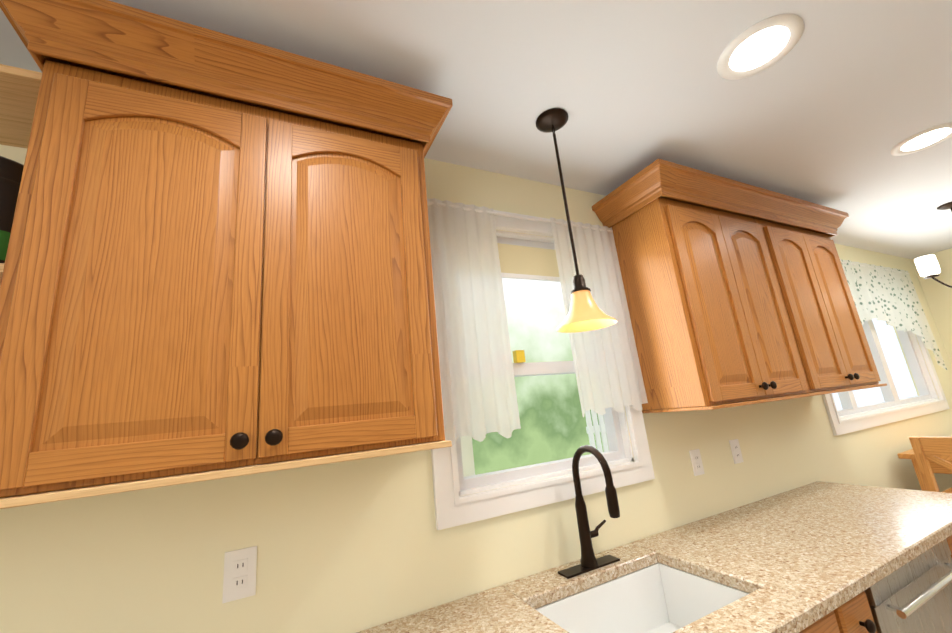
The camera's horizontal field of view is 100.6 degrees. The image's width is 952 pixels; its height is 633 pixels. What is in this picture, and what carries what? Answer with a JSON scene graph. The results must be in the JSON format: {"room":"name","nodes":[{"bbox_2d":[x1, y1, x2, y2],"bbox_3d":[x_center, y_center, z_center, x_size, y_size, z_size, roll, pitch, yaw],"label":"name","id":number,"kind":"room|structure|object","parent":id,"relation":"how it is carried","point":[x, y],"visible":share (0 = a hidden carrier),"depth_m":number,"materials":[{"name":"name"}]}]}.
{"room":"kitchen","nodes":[
{"label":"kitchen","id":0,"kind":"room"},
{"bbox_2d":[0,158,951,632],"bbox_3d":[0.448,0.570,1.701,9.120,2.500,0.120,1,-15,-27],"label":"wall","id":1,"kind":"structure","parent":0,"point":[354,546],"depth_m":1.22,"materials":[{"name":"beige paint"}]},
{"bbox_2d":[0,64,41,283],"bbox_3d":[-1.400,-0.078,0.711,0.906,0.916,0.300,1,-15,-27],"label":"open shelf","id":2,"kind":"object","parent":1,"relation":"attached to","point":[19,89],"depth_m":0.95,"materials":[{"name":"brown wood"}]},
{"bbox_2d":[0,156,23,262],"bbox_3d":[-1.116,-0.207,0.893,0.202,0.282,0.202,1,-15,-27],"label":"jar","id":3,"kind":"object","parent":2,"relation":"on","point":[11,171],"visible":0.21,"depth_m":0.87,"materials":[{"name":"black"}]},
{"bbox_2d":[0,0,452,508],"bbox_3d":[-0.577,-0.141,1.080,1.033,1.052,0.414,1,-15,-27],"label":"upper cabinet","id":4,"kind":"object","parent":1,"relation":"attached to","point":[218,263],"visible":1,"depth_m":0.91,"materials":[{"name":"brown wood"}]},
{"bbox_2d":[222,546,256,603],"bbox_3d":[-0.627,0.684,1.049,0.075,0.118,0.008,1,-15,-27],"label":"electrical outlet","id":5,"kind":"object","parent":1,"relation":"attached to","point":[239,579],"visible":1,"depth_m":1.05,"materials":[{"name":"white plastic"}]},
{"bbox_2d":[431,210,654,529],"bbox_3d":[0.250,0.134,1.701,1.020,1.210,0.119,1,-15,-27],"label":"window","id":6,"kind":"structure","parent":1,"relation":"in","point":[618,440],"depth_m":1.56,"materials":[{"name":"white plastic"}]},
{"bbox_2d":[512,350,525,362],"bbox_3d":[0.178,0.166,1.632,0.040,0.049,0.028,1,-15,-27],"label":"figurine","id":7,"kind":"object","parent":6,"relation":"on","point":[518,356],"visible":0.5,"depth_m":1.61,"materials":[{"name":"yellow"}]},
{"bbox_2d":[497,243,559,281],"bbox_3d":[0.216,-0.245,1.786,0.750,0.160,0.010,1,-15,-27],"label":"blinds","id":8,"kind":"object","parent":6,"relation":"attached to","point":[526,262],"visible":0.29,"depth_m":1.79,"materials":[{"name":"beige fabric"}]},
{"bbox_2d":[427,198,647,445],"bbox_3d":[0.248,-0.005,1.644,1.080,0.942,0.035,1,-15,-27],"label":"curtain","id":9,"kind":"object","parent":6,"relation":"hanging from","point":[479,396],"visible":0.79,"depth_m":1.58,"materials":[{"name":"white fabric"}]},
{"bbox_2d":[537,561,668,632],"bbox_3d":[0.423,1.013,1.329,0.599,0.189,0.012,1,-15,-27],"label":"sink","id":10,"kind":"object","parent":1,"relation":"attached to","point":[634,601],"depth_m":1.36,"materials":[{"name":"white ceramic"}]},
{"bbox_2d":[689,449,704,475],"bbox_3d":[1.062,0.701,1.898,0.070,0.115,0.008,1,-15,-27],"label":"electrical outlet","id":11,"kind":"object","parent":1,"relation":"attached to","point":[696,462],"visible":1,"depth_m":1.89,"materials":[{"name":"white plastic"}]},
{"bbox_2d":[604,191,819,412],"bbox_3d":[1.140,-0.046,1.962,0.777,0.920,0.340,1,-15,-27],"label":"upper cabinet","id":12,"kind":"object","parent":1,"relation":"attached to","point":[737,293],"depth_m":1.78,"materials":[{"name":"brown wood"}]},
{"bbox_2d":[661,565,784,632],"bbox_3d":[0.782,0.969,1.296,0.013,0.189,0.404,1,-15,-27],"label":"sink","id":13,"kind":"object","parent":1,"relation":"attached to","point":[694,604],"depth_m":1.33,"materials":[{"name":"white ceramic"}]},
{"bbox_2d":[729,439,742,463],"bbox_3d":[1.347,0.697,2.043,0.070,0.115,0.008,1,-15,-27],"label":"electrical outlet","id":14,"kind":"object","parent":1,"relation":"attached to","point":[736,451],"visible":1,"depth_m":2.04,"materials":[{"name":"white plastic"}]},
{"bbox_2d":[768,215,886,394],"bbox_3d":[1.835,-0.032,2.309,0.777,0.920,0.340,1,-15,-27],"label":"upper cabinet","id":15,"kind":"object","parent":1,"relation":"attached to","point":[836,344],"depth_m":2.15,"materials":[{"name":"brown wood"}]},
{"bbox_2d":[822,319,949,435],"bbox_3d":[3.064,0.194,3.105,1.970,1.210,0.119,1,-15,-27],"label":"nook window","id":16,"kind":"structure","parent":1,"relation":"in","point":[918,369],"depth_m":3.12,"materials":[{"name":"white plastic"}]},
{"bbox_2d":[839,258,947,370],"bbox_3d":[3.100,0.005,3.074,2.130,0.925,0.040,1,-15,-27],"label":"valance","id":17,"kind":"object","parent":16,"relation":"hanging from","point":[888,295],"visible":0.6,"depth_m":3.30,"materials":[{"name":"white fabric"}]},
{"bbox_2d":[0,0,951,258],"bbox_3d":[1.646,-1.494,-0.746,9.600,0.100,6.800,1,-15,-27],"label":"ceiling","id":18,"kind":"structure","parent":0,"point":[837,103],"depth_m":1.41,"materials":[{"name":"white paint"}]},
{"bbox_2d":[536,108,617,332],"bbox_3d":[0.330,-0.360,1.417,0.200,0.812,0.200,1,-15,-27],"label":"light","id":19,"kind":"object","parent":18,"relation":"hanging from","point":[586,313],"visible":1,"depth_m":1.38,"materials":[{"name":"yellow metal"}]},
{"bbox_2d":[717,14,803,79],"bbox_3d":[0.920,-0.867,1.286,0.235,0.009,0.235,1,-15,-27],"label":"recessed light","id":20,"kind":"object","parent":18,"relation":"in","point":[758,45],"visible":1,"depth_m":1.27,"materials":[{"name":"white paint"}]},
{"bbox_2d":[891,122,951,155],"bbox_3d":[2.150,-0.844,1.889,0.235,0.009,0.235,1,-15,-27],"label":"recessed light","id":21,"kind":"object","parent":18,"relation":"in","point":[921,140],"visible":1,"depth_m":1.89,"materials":[{"name":"white paint"}]},
{"bbox_2d":[914,202,951,287],"bbox_3d":[3.289,-0.469,2.610,0.458,0.614,0.475,1,-15,-27],"label":"chandelier","id":22,"kind":"object","parent":18,"relation":"hanging from","point":[928,266],"visible":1,"depth_m":2.64,"materials":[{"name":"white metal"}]},
{"bbox_2d":[705,601,780,632],"bbox_3d":[0.594,0.913,0.990,0.599,0.189,0.012,1,-15,-27],"label":"countertop","id":23,"kind":"structure","parent":0,"relation":"attached to","point":[762,618],"depth_m":0.99,"materials":[{"name":"beige stone"}]},
{"bbox_2d":[911,248,951,364],"bbox_3d":[5.307,0.169,2.062,0.120,2.500,3.700,1,-15,-27],"label":"wall","id":24,"kind":"structure","parent":0,"point":[938,295],"depth_m":3.73,"materials":[{"name":"beige paint"}]},
{"bbox_3d":[1.899,1.020,-1.360,9.600,0.100,6.800,1,-15,-27],"label":"floor","id":25,"kind":"structure","parent":0,"visible":0},
{"bbox_2d":[637,557,888,632],"bbox_3d":[0.971,1.286,1.314,0.256,0.830,0.632,1,-15,-27],"label":"base cabinet","id":26,"kind":"object","parent":25,"relation":"on","point":[866,615],"depth_m":1.12,"materials":[{"name":"brown wood"}]},
{"bbox_2d":[877,537,951,632],"bbox_3d":[1.404,1.295,1.531,0.714,0.830,0.632,1,-15,-27],"label":"dishwasher","id":27,"kind":"object","parent":25,"relation":"on","point":[917,600],"depth_m":1.30,"materials":[{"name":"silver metal"}]},
{"bbox_2d":[357,585,572,632],"bbox_3d":[-0.329,0.835,0.777,1.245,0.039,0.655,1,-15,-27],"label":"countertop","id":28,"kind":"structure","parent":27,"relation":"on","point":[498,609],"depth_m":1.14,"materials":[{"name":"beige stone"}]},
{"bbox_2d":[649,621,688,632],"bbox_3d":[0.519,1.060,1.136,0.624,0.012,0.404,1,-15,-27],"label":"sink","id":29,"kind":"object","parent":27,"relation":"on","point":[668,627],"depth_m":1.39,"materials":[{"name":"white ceramic"}]},
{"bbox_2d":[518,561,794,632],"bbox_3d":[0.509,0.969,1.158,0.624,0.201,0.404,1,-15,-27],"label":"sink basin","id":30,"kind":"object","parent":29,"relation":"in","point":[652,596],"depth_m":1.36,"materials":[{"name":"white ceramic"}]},
{"bbox_2d":[625,481,951,620],"bbox_3d":[1.440,0.872,1.660,1.511,0.039,0.655,1,-15,-27],"label":"countertop","id":31,"kind":"structure","parent":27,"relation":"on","point":[813,549],"depth_m":1.45,"materials":[{"name":"beige stone"}]},
{"bbox_2d":[897,436,951,491],"bbox_3d":[3.588,1.255,2.413,1.120,0.900,0.920,1,-15,-27],"label":"dining table","id":32,"kind":"object","parent":25,"relation":"on","point":[935,467],"visible":0.21,"depth_m":2.59,"materials":[{"name":"brown wood"}]},
{"bbox_2d":[909,437,951,492],"bbox_3d":[2.856,1.167,2.092,0.420,1.060,0.420,1,-15,-27],"label":"chair","id":33,"kind":"object","parent":25,"relation":"on","point":[925,449],"visible":0.56,"depth_m":2.23,"materials":[{"name":"brown wood"}]},
{"label":"outside","id":34,"kind":"structure","parent":0,"visible":0},
{"bbox_2d":[472,278,608,474],"bbox_3d":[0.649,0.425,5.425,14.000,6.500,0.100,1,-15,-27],"label":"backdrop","id":35,"kind":"structure","parent":34,"point":[553,424],"depth_m":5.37,"materials":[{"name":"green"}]},
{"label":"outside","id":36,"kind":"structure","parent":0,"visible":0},
{"bbox_2d":[460,409,608,476],"bbox_3d":[1.810,0.933,3.748,5.000,3.500,1.390,1,-15,-27],"label":"fence","id":37,"kind":"object","parent":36,"point":[468,456],"visible":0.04,"depth_m":4.12,"materials":[{"name":"white paint"}]}
]}

